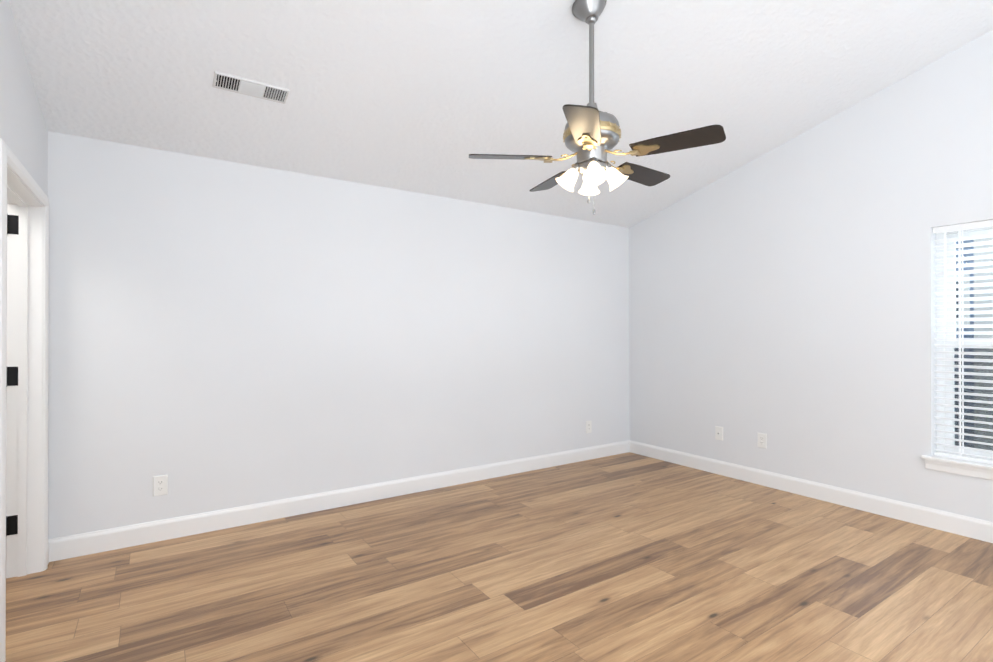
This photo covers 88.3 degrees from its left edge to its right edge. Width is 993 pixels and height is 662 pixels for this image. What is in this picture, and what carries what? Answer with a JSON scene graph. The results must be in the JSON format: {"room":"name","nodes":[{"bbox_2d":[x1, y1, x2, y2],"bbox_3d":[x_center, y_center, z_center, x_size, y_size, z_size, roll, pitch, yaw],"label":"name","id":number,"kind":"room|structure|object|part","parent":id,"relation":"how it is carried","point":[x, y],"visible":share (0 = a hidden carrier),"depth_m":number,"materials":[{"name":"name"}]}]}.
{"room":"empty bedroom","nodes":[
{"label":"empty bedroom","id":0,"kind":"room"},
{"bbox_2d":[0,0,47,196],"bbox_3d":[-1.072,-0.609,0.576,0.140,3.800,5.462,0,0,-34],"label":"wall","id":1,"kind":"structure","parent":0,"point":[23,133],"depth_m":2.28,"materials":[{"name":"grey paint"}]},
{"bbox_2d":[0,138,48,661],"bbox_3d":[-2.265,0.277,2.354,0.176,2.040,1.030,0,0,-34],"label":"door frame","id":2,"kind":"structure","parent":1,"relation":"attached to","point":[24,279],"depth_m":2.71,"materials":[{"name":"white wood"}]},
{"bbox_2d":[48,131,628,538],"bbox_3d":[-1.101,0.069,3.926,6.404,2.467,0.140,0,0,-34],"label":"wall","id":3,"kind":"structure","parent":0,"point":[222,334],"depth_m":3.62,"materials":[{"name":"grey paint"}]},
{"bbox_2d":[153,475,167,495],"bbox_3d":[-2.087,0.960,3.173,0.078,0.124,0.009,0,0,-34],"label":"electrical outlet","id":4,"kind":"object","parent":3,"relation":"attached to","point":[160,484],"visible":1,"depth_m":3.17,"materials":[{"name":"white plastic"}]},
{"bbox_2d":[48,440,629,561],"bbox_3d":[-0.543,1.241,4.204,4.784,0.125,0.014,0,0,-34],"label":"baseboard","id":5,"kind":"structure","parent":3,"relation":"attached to","point":[76,545],"depth_m":3.60,"materials":[{"name":"white wood"}]},
{"bbox_2d":[586,421,591,432],"bbox_3d":[0.941,0.977,5.202,0.078,0.124,0.009,0,0,-34],"label":"electrical outlet","id":6,"kind":"object","parent":3,"relation":"attached to","point":[588,426],"visible":1,"depth_m":5.20,"materials":[{"name":"white plastic"}]},
{"bbox_2d":[5,452,992,661],"bbox_3d":[0.994,1.346,1.954,5.114,0.100,5.742,0,0,-34],"label":"floor","id":7,"kind":"structure","parent":0,"point":[628,557],"depth_m":2.62,"materials":[{"name":"brown wood"}]},
{"bbox_2d":[9,0,992,227],"bbox_3d":[0.994,-1.877,1.965,5.114,1.564,5.742,0,0,-34],"label":"ceiling","id":8,"kind":"structure","parent":0,"point":[428,97],"depth_m":2.97,"materials":[{"name":"white paint"}]},
{"bbox_2d":[212,71,289,103],"bbox_3d":[-1.329,-1.316,2.777,0.368,0.038,0.124,0,0,-34],"label":"ceiling vent","id":9,"kind":"object","parent":8,"relation":"in","point":[241,85],"visible":1,"depth_m":2.76,"materials":[{"name":"white metal"}]},
{"bbox_2d":[469,0,725,214],"bbox_3d":[0.487,-1.106,2.547,1.149,1.068,1.171,0,0,-34],"label":"ceiling fan","id":10,"kind":"object","parent":8,"relation":"hanging from","point":[592,135],"visible":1,"depth_m":2.45,"materials":[{"name":"silver metal"}]},
{"bbox_3d":[0.469,-1.231,2.519,0.266,0.820,0.266,0,0,-34],"label":"motor","id":11,"kind":"part","parent":10,"relation":"part of","materials":[{"name":"silver metal"}]},
{"bbox_2d":[629,30,992,521],"bbox_3d":[3.039,-0.599,3.332,0.190,3.800,5.462,0,0,-34],"label":"wall","id":12,"kind":"structure","parent":0,"point":[782,296],"depth_m":3.92,"materials":[{"name":"grey paint"}]},
{"bbox_2d":[715,426,722,440],"bbox_3d":[2.024,0.933,4.655,0.017,0.124,0.078,0,0,-34],"label":"outlet","id":13,"kind":"object","parent":12,"relation":"attached to","point":[718,433],"visible":1,"depth_m":4.65,"materials":[{"name":"white plastic"}]},
{"bbox_2d":[758,433,766,448],"bbox_3d":[2.248,0.929,4.330,0.009,0.124,0.078,0,0,-34],"label":"duplex electrical outlet","id":14,"kind":"object","parent":12,"relation":"attached to","point":[762,440],"visible":1,"depth_m":4.32,"materials":[{"name":"white plastic"}]},
{"bbox_2d":[629,440,992,542],"bbox_3d":[2.959,1.238,3.263,0.014,0.125,5.448,0,0,-34],"label":"baseboard","id":15,"kind":"structure","parent":12,"relation":"attached to","point":[974,528],"depth_m":3.85,"materials":[{"name":"white wood"}]},
{"bbox_2d":[921,226,992,479],"bbox_3d":[3.215,0.112,3.048,0.232,1.605,1.030,0,0,-34],"label":"window","id":16,"kind":"structure","parent":12,"relation":"in","point":[974,357],"depth_m":3.38,"materials":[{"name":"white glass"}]},
{"bbox_3d":[3.171,0.872,3.016,0.127,0.085,1.030,0,0,-34],"label":"window stool apron","id":17,"kind":"part","parent":16,"relation":"part of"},
{"bbox_2d":[933,220,992,463],"bbox_3d":[3.188,0.068,3.030,0.067,1.515,0.932,0,0,-34],"label":"window blinds","id":18,"kind":"object","parent":16,"relation":"attached to","point":[959,252],"visible":0.9,"depth_m":3.29,"materials":[{"name":"white plastic"}]},
{"bbox_3d":[3.267,0.080,3.083,0.107,1.540,0.940,0,0,-34],"label":"window frame sashes","id":19,"kind":"part","parent":16,"relation":"part of","materials":[{"name":"white plastic"}]},
{"bbox_2d":[954,348,992,449],"bbox_3d":[3.264,0.449,3.080,0.009,0.710,0.856,0,0,-34],"label":"screen","id":20,"kind":"object","parent":16,"relation":"attached to","point":[980,392],"depth_m":3.31,"materials":[{"name":"grey metal"}]},
{"label":"outside","id":21,"kind":"structure","parent":0,"visible":0},
{"bbox_3d":[2.997,1.427,4.342,38.000,0.035,32.000,0,0,-34],"label":"ground","id":22,"kind":"structure","parent":21,"visible":0},
{"bbox_2d":[954,237,992,450],"bbox_3d":[5.317,-1.164,12.949,8.700,5.205,12.900,0,0,-34],"label":"house","id":23,"kind":"structure","parent":22,"relation":"on","point":[977,302],"depth_m":5.72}
]}

